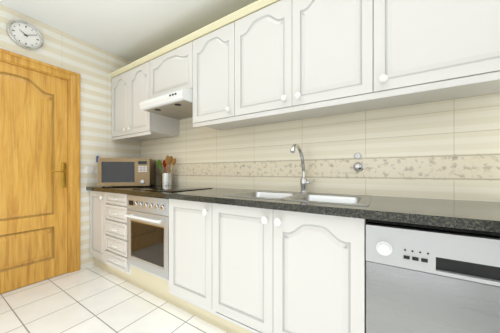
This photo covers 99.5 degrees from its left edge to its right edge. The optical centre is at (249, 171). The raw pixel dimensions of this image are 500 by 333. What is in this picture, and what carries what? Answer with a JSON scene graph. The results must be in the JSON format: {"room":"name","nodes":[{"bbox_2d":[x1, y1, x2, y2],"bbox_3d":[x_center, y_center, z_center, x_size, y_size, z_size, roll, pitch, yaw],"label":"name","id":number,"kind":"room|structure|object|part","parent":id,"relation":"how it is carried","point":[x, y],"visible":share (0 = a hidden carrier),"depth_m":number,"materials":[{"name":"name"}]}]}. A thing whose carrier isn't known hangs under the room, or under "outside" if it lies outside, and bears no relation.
{"room":"kitchen","nodes":[
{"label":"kitchen","id":0,"kind":"room"},
{"bbox_2d":[0,4,140,268],"bbox_3d":[-2.273,-0.192,1.728,0.100,2.510,2.800,0,0,32],"label":"wall","id":1,"kind":"structure","parent":0,"point":[93,66],"depth_m":2.37,"materials":[{"name":"tile"}]},
{"bbox_2d":[6,20,43,49],"bbox_3d":[-2.058,-1.255,1.942,0.036,0.240,0.240,0,0,32],"label":"clock","id":2,"kind":"object","parent":1,"relation":"attached to","point":[24,35],"visible":1,"depth_m":1.93,"materials":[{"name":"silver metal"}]},
{"bbox_2d":[0,61,67,293],"bbox_3d":[-2.132,0.048,1.921,0.040,2.018,0.743,0,0,32],"label":"door leaf","id":3,"kind":"structure","parent":1,"relation":"in","point":[33,193],"depth_m":2.00,"materials":[{"name":"brown wood"}]},
{"bbox_2d":[61,163,65,187],"bbox_3d":[-1.933,0.033,2.196,0.006,0.260,0.040,0,0,32],"label":"plate","id":4,"kind":"object","parent":3,"relation":"attached to","point":[63,174],"visible":1,"depth_m":2.19,"materials":[{"name":"gold metal"}]},
{"bbox_2d":[0,48,79,272],"bbox_3d":[-2.138,0.001,1.924,0.122,2.124,0.943,0,0,32],"label":"door frame","id":5,"kind":"structure","parent":1,"relation":"attached to","point":[16,58],"depth_m":2.23,"materials":[{"name":"brown wood"}]},
{"bbox_2d":[86,166,93,173],"bbox_3d":[-1.800,-0.022,2.382,0.011,0.080,0.080,0,0,32],"label":"outlet","id":6,"kind":"object","parent":1,"relation":"attached to","point":[89,169],"visible":1,"depth_m":2.37,"materials":[{"name":"white plastic"}]},
{"bbox_2d":[0,265,227,332],"bbox_3d":[-0.447,1.113,0.593,4.400,0.100,3.000,0,0,32],"label":"floor","id":7,"kind":"structure","parent":0,"point":[93,299],"depth_m":1.64,"materials":[{"name":"tile"}]},
{"bbox_2d":[90,191,105,270],"bbox_3d":[-1.492,0.634,2.536,0.366,0.858,0.597,0,0,32],"label":"base cabinet","id":8,"kind":"object","parent":7,"relation":"on","point":[97,199],"depth_m":2.28,"materials":[{"name":"beige wood"}]},
{"bbox_3d":[-1.645,0.565,2.291,0.363,0.713,0.019,0,0,32],"label":"door","id":9,"kind":"part","parent":8,"relation":"part of","materials":[{"name":"white wood"}]},
{"bbox_3d":[-1.535,0.263,2.187,0.042,0.042,0.042,0,0,32],"label":"knob","id":10,"kind":"part","parent":8,"relation":"part of","materials":[{"name":"white ceramic"}]},
{"bbox_2d":[106,192,154,286],"bbox_3d":[-1.155,0.634,2.326,0.428,0.858,0.597,0,0,32],"label":"base cabinet","id":11,"kind":"object","parent":7,"relation":"on","point":[117,265],"depth_m":2.05,"materials":[{"name":"beige wood"}]},
{"bbox_3d":[-1.327,0.875,2.065,0.110,0.010,0.030,0,0,32],"label":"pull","id":12,"kind":"part","parent":11,"relation":"part of","materials":[{"name":"white ceramic"}]},
{"bbox_3d":[-1.327,0.725,2.065,0.110,0.010,0.030,0,0,32],"label":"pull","id":13,"kind":"part","parent":11,"relation":"part of","materials":[{"name":"white ceramic"}]},
{"bbox_3d":[-1.327,0.565,2.065,0.110,0.010,0.030,0,0,32],"label":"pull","id":14,"kind":"part","parent":11,"relation":"part of","materials":[{"name":"white ceramic"}]},
{"bbox_3d":[-1.315,0.875,2.086,0.406,0.125,0.019,0,0,32],"label":"drawer","id":15,"kind":"part","parent":11,"relation":"part of","materials":[{"name":"white wood"}]},
{"bbox_3d":[-1.315,0.725,2.086,0.406,0.141,0.019,0,0,32],"label":"drawer","id":16,"kind":"part","parent":11,"relation":"part of","materials":[{"name":"white wood"}]},
{"bbox_3d":[-1.315,0.565,2.086,0.406,0.142,0.019,0,0,32],"label":"drawer","id":17,"kind":"part","parent":11,"relation":"part of","materials":[{"name":"white wood"}]},
{"bbox_3d":[-1.315,0.405,2.086,0.406,0.142,0.019,0,0,32],"label":"drawer","id":18,"kind":"part","parent":11,"relation":"part of","materials":[{"name":"white wood"}]},
{"bbox_3d":[-1.315,0.262,2.086,0.406,0.108,0.019,0,0,32],"label":"drawer","id":19,"kind":"part","parent":11,"relation":"part of","materials":[{"name":"white wood"}]},
{"bbox_2d":[124,195,168,279],"bbox_3d":[-0.759,0.528,2.023,0.594,0.635,0.601,0,0,32],"label":"oven","id":20,"kind":"object","parent":11,"relation":"in","point":[147,233],"visible":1,"depth_m":1.79,"materials":[{"name":"silver metal"}]},
{"bbox_2d":[128,200,133,205],"bbox_3d":[-1.086,0.281,1.931,0.075,0.044,0.002,0,0,32],"label":"clock","id":21,"kind":"object","parent":20,"relation":"on","point":[130,202],"depth_m":1.93,"materials":[{"name":"black plastic"}]},
{"bbox_3d":[-0.904,0.391,1.789,0.494,0.022,0.051,0,0,32],"label":"handle","id":22,"kind":"part","parent":20,"relation":"part of","materials":[{"name":"white metal"}]},
{"bbox_3d":[-0.886,0.280,1.819,0.594,0.137,0.020,0,0,32],"label":"panel","id":23,"kind":"part","parent":20,"relation":"part of","materials":[{"name":"silver metal"}]},
{"bbox_3d":[-0.886,0.606,1.818,0.497,0.339,0.006,0,0,32],"label":"glass","id":24,"kind":"part","parent":20,"relation":"part of","materials":[{"name":"black glass"}]},
{"bbox_2d":[166,199,261,328],"bbox_3d":[-0.287,0.634,1.786,0.486,0.858,0.597,0,0,32],"label":"base cabinet","id":25,"kind":"object","parent":7,"relation":"on","point":[237,269],"depth_m":1.41,"materials":[{"name":"beige wood"}]},
{"bbox_3d":[-0.440,0.565,1.542,0.446,0.713,0.019,0,0,32],"label":"door","id":26,"kind":"part","parent":25,"relation":"part of","materials":[{"name":"white wood"}]},
{"bbox_3d":[-0.299,0.268,1.418,0.042,0.042,0.042,0,0,32],"label":"knob","id":27,"kind":"part","parent":25,"relation":"part of","materials":[{"name":"white ceramic"}]},
{"bbox_3d":[-0.058,0.565,1.304,0.446,0.713,0.019,0,0,32],"label":"door","id":28,"kind":"part","parent":25,"relation":"part of","materials":[{"name":"white wood"}]},
{"bbox_3d":[0.083,0.268,1.180,0.042,0.042,0.042,0,0,32],"label":"knob","id":29,"kind":"part","parent":25,"relation":"part of","materials":[{"name":"white ceramic"}]},
{"bbox_3d":[0.151,0.268,1.138,0.042,0.042,0.042,0,0,32],"label":"knob","id":30,"kind":"part","parent":25,"relation":"part of","materials":[{"name":"white ceramic"}]},
{"bbox_2d":[86,185,499,232],"bbox_3d":[-0.231,0.182,1.733,3.357,0.039,0.629,0,0,32],"label":"countertop","id":31,"kind":"structure","parent":25,"relation":"on","point":[474,215],"depth_m":1.03,"materials":[{"name":"stone"}]},
{"bbox_2d":[98,158,155,186],"bbox_3d":[-1.393,0.007,2.440,0.500,0.311,0.376,0,0,-14],"label":"microwave","id":32,"kind":"object","parent":31,"relation":"on","point":[126,171],"visible":1,"depth_m":2.28,"materials":[{"name":"brown"}]},
{"bbox_2d":[157,155,175,186],"bbox_3d":[-0.954,-0.013,2.407,0.158,0.351,0.165,0,0,32],"label":"utensil holder","id":33,"kind":"object","parent":31,"relation":"on","point":[166,178],"visible":1,"depth_m":2.37,"materials":[{"name":"silver metal"}]},
{"bbox_2d":[135,186,209,191],"bbox_3d":[-0.737,0.159,2.045,0.555,0.006,0.490,0,0,32],"label":"cooktop","id":34,"kind":"object","parent":31,"relation":"in","point":[173,188],"visible":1,"depth_m":2.00,"materials":[{"name":"black glass"}]},
{"bbox_2d":[223,190,371,205],"bbox_3d":[0.303,0.239,1.421,0.880,0.158,0.460,0,0,32],"label":"sink","id":35,"kind":"object","parent":31,"relation":"in","point":[354,200],"visible":0.25,"depth_m":1.44,"materials":[{"name":"silver metal"}]},
{"bbox_2d":[290,143,314,193],"bbox_3d":[0.366,-0.018,1.473,0.114,0.354,0.278,0,0,32],"label":"faucet","id":36,"kind":"object","parent":31,"relation":"on","point":[304,182],"visible":1,"depth_m":1.55,"materials":[{"name":"silver metal"}]},
{"bbox_3d":[0.339,-0.075,1.479,0.031,0.239,0.260,0,0,32],"label":"spout","id":37,"kind":"part","parent":36,"relation":"part of","materials":[{"name":"silver metal"}]},
{"bbox_3d":[0.446,0.070,1.550,0.061,0.041,0.024,0,0,32],"label":"lever","id":38,"kind":"part","parent":36,"relation":"part of","materials":[{"name":"silver metal"}]},
{"bbox_3d":[0.324,0.565,1.066,0.446,0.713,0.019,0,0,32],"label":"door","id":39,"kind":"part","parent":25,"relation":"part of","materials":[{"name":"white wood"}]},
{"bbox_2d":[366,219,499,332],"bbox_3d":[0.908,0.646,1.011,0.592,0.828,0.598,0,0,32],"label":"dishwasher","id":40,"kind":"object","parent":7,"relation":"on","point":[427,279],"visible":1,"depth_m":0.82,"materials":[{"name":"silver metal"}]},
{"bbox_3d":[0.562,0.324,0.887,0.058,0.058,0.023,0,0,32],"label":"knob","id":41,"kind":"part","parent":40,"relation":"part of","materials":[{"name":"white plastic"}]},
{"bbox_2d":[0,0,257,61],"bbox_3d":[-0.447,-1.497,0.593,4.400,0.100,3.000,0,0,32],"label":"ceiling","id":42,"kind":"structure","parent":0,"point":[131,30],"depth_m":1.99,"materials":[{"name":"white paint"}]},
{"bbox_2d":[161,173,171,186],"bbox_3d":[-0.950,0.087,2.407,0.116,0.150,0.116,0,0,32],"label":"cup","id":43,"kind":"object","parent":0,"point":[166,178],"depth_m":2.36,"materials":[{"name":"silver metal"}]},
{"bbox_2d":[141,93,499,202],"bbox_3d":[0.318,-0.192,1.824,4.400,2.510,0.100,0,0,32],"label":"wall","id":44,"kind":"structure","parent":0,"point":[446,150],"depth_m":1.48,"materials":[{"name":"tile"}]},
{"bbox_2d":[109,56,178,140],"bbox_3d":[-1.258,-0.801,2.524,0.776,0.758,0.369,0,0,32],"label":"upper cabinet","id":45,"kind":"object","parent":44,"relation":"attached to","point":[130,84],"depth_m":2.35,"materials":[{"name":"white wood"}]},
{"bbox_3d":[-1.516,-0.779,2.479,0.384,0.711,0.019,0,0,32],"label":"door","id":46,"kind":"part","parent":45,"relation":"part of","materials":[{"name":"white wood"}]},
{"bbox_3d":[-1.348,-0.404,2.380,0.777,0.034,0.020,0,0,32],"label":"rail","id":47,"kind":"part","parent":45,"relation":"part of","materials":[{"name":"white wood"}]},
{"bbox_3d":[-1.186,-0.779,2.274,0.386,0.711,0.019,0,0,32],"label":"door","id":48,"kind":"part","parent":45,"relation":"part of","materials":[{"name":"white wood"}]},
{"bbox_3d":[-0.263,-1.167,1.681,3.357,0.027,0.051,0,0,32],"label":"crown","id":49,"kind":"part","parent":45,"relation":"part of","materials":[{"name":"beige wood"}]},
{"bbox_2d":[149,36,188,98],"bbox_3d":[-0.665,-0.951,2.156,0.619,0.458,0.369,0,0,32],"label":"upper cabinet","id":50,"kind":"object","parent":44,"relation":"attached to","point":[168,66],"depth_m":2.00,"materials":[{"name":"white wood"}]},
{"bbox_2d":[140,89,192,119],"bbox_3d":[-0.695,-0.660,2.107,0.612,0.119,0.481,0,0,32],"label":"range hood","id":51,"kind":"object","parent":50,"relation":"attached to","point":[178,104],"visible":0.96,"depth_m":1.96,"materials":[{"name":"white painted metal"},{"name":"dark plastic"}]},
{"bbox_3d":[-0.757,-0.931,2.007,0.616,0.408,0.019,0,0,32],"label":"door","id":52,"kind":"part","parent":50,"relation":"part of","materials":[{"name":"white wood"}]},
{"bbox_2d":[189,12,256,129],"bbox_3d":[-0.210,-0.801,1.873,0.451,0.758,0.369,0,0,32],"label":"upper cabinet","id":53,"kind":"object","parent":44,"relation":"attached to","point":[213,48],"depth_m":1.71,"materials":[{"name":"white wood"}]},
{"bbox_3d":[-0.303,-0.779,1.725,0.446,0.711,0.019,0,0,32],"label":"door","id":54,"kind":"part","parent":53,"relation":"part of","materials":[{"name":"white wood"}]},
{"bbox_3d":[-0.168,-0.472,1.605,0.042,0.042,0.042,0,0,32],"label":"knob","id":55,"kind":"part","parent":53,"relation":"part of","materials":[{"name":"white ceramic"}]},
{"bbox_2d":[237,0,376,124],"bbox_3d":[0.365,-0.801,1.515,0.905,0.758,0.369,0,0,32],"label":"upper cabinet","id":56,"kind":"object","parent":44,"relation":"attached to","point":[260,62],"depth_m":1.33,"materials":[{"name":"white wood"}]},
{"bbox_3d":[0.082,-0.779,1.486,0.452,0.711,0.019,0,0,32],"label":"door","id":57,"kind":"part","parent":56,"relation":"part of","materials":[{"name":"white wood"}]},
{"bbox_3d":[0.219,-0.472,1.364,0.042,0.042,0.042,0,0,32],"label":"knob","id":58,"kind":"part","parent":56,"relation":"part of","materials":[{"name":"white ceramic"}]},
{"bbox_3d":[0.298,-0.472,1.315,0.042,0.042,0.042,0,0,32],"label":"knob","id":59,"kind":"part","parent":56,"relation":"part of","materials":[{"name":"white ceramic"}]},
{"bbox_3d":[0.466,-0.779,1.247,0.446,0.711,0.019,0,0,32],"label":"door","id":60,"kind":"part","parent":56,"relation":"part of","materials":[{"name":"white wood"}]},
{"bbox_3d":[0.341,-0.404,1.330,1.960,0.034,0.020,0,0,32],"label":"rail","id":61,"kind":"part","parent":56,"relation":"part of","materials":[{"name":"white wood"}]},
{"bbox_2d":[354,153,361,158],"bbox_3d":[0.753,-0.113,1.480,0.048,0.048,0.024,0,0,32],"label":"valve","id":62,"kind":"object","parent":44,"relation":"attached to","point":[357,155],"depth_m":1.47,"materials":[{"name":"silver metal"}]},
{"bbox_2d":[353,162,363,171],"bbox_3d":[0.747,-0.038,1.462,0.072,0.072,0.060,0,0,32],"label":"valve","id":63,"kind":"object","parent":44,"relation":"attached to","point":[358,166],"depth_m":1.44,"materials":[{"name":"silver metal"}]},
{"bbox_3d":[0.739,-0.037,1.449,0.060,0.060,0.030,0,0,32],"label":"handle","id":64,"kind":"part","parent":63,"relation":"part of","materials":[{"name":"silver metal"}]},
{"bbox_2d":[377,0,499,108],"bbox_3d":[1.006,-0.801,1.116,0.604,0.758,0.369,0,0,32],"label":"upper cabinet","id":65,"kind":"object","parent":44,"relation":"attached to","point":[428,51],"depth_m":1.00,"materials":[{"name":"white wood"}]},
{"bbox_3d":[0.681,-0.472,1.077,0.042,0.042,0.042,0,0,32],"label":"knob","id":66,"kind":"part","parent":65,"relation":"part of","materials":[{"name":"white ceramic"}]},
{"bbox_3d":[0.914,-0.779,0.968,0.601,0.711,0.019,0,0,32],"label":"door","id":67,"kind":"part","parent":65,"relation":"part of","materials":[{"name":"white wood"}]}
]}

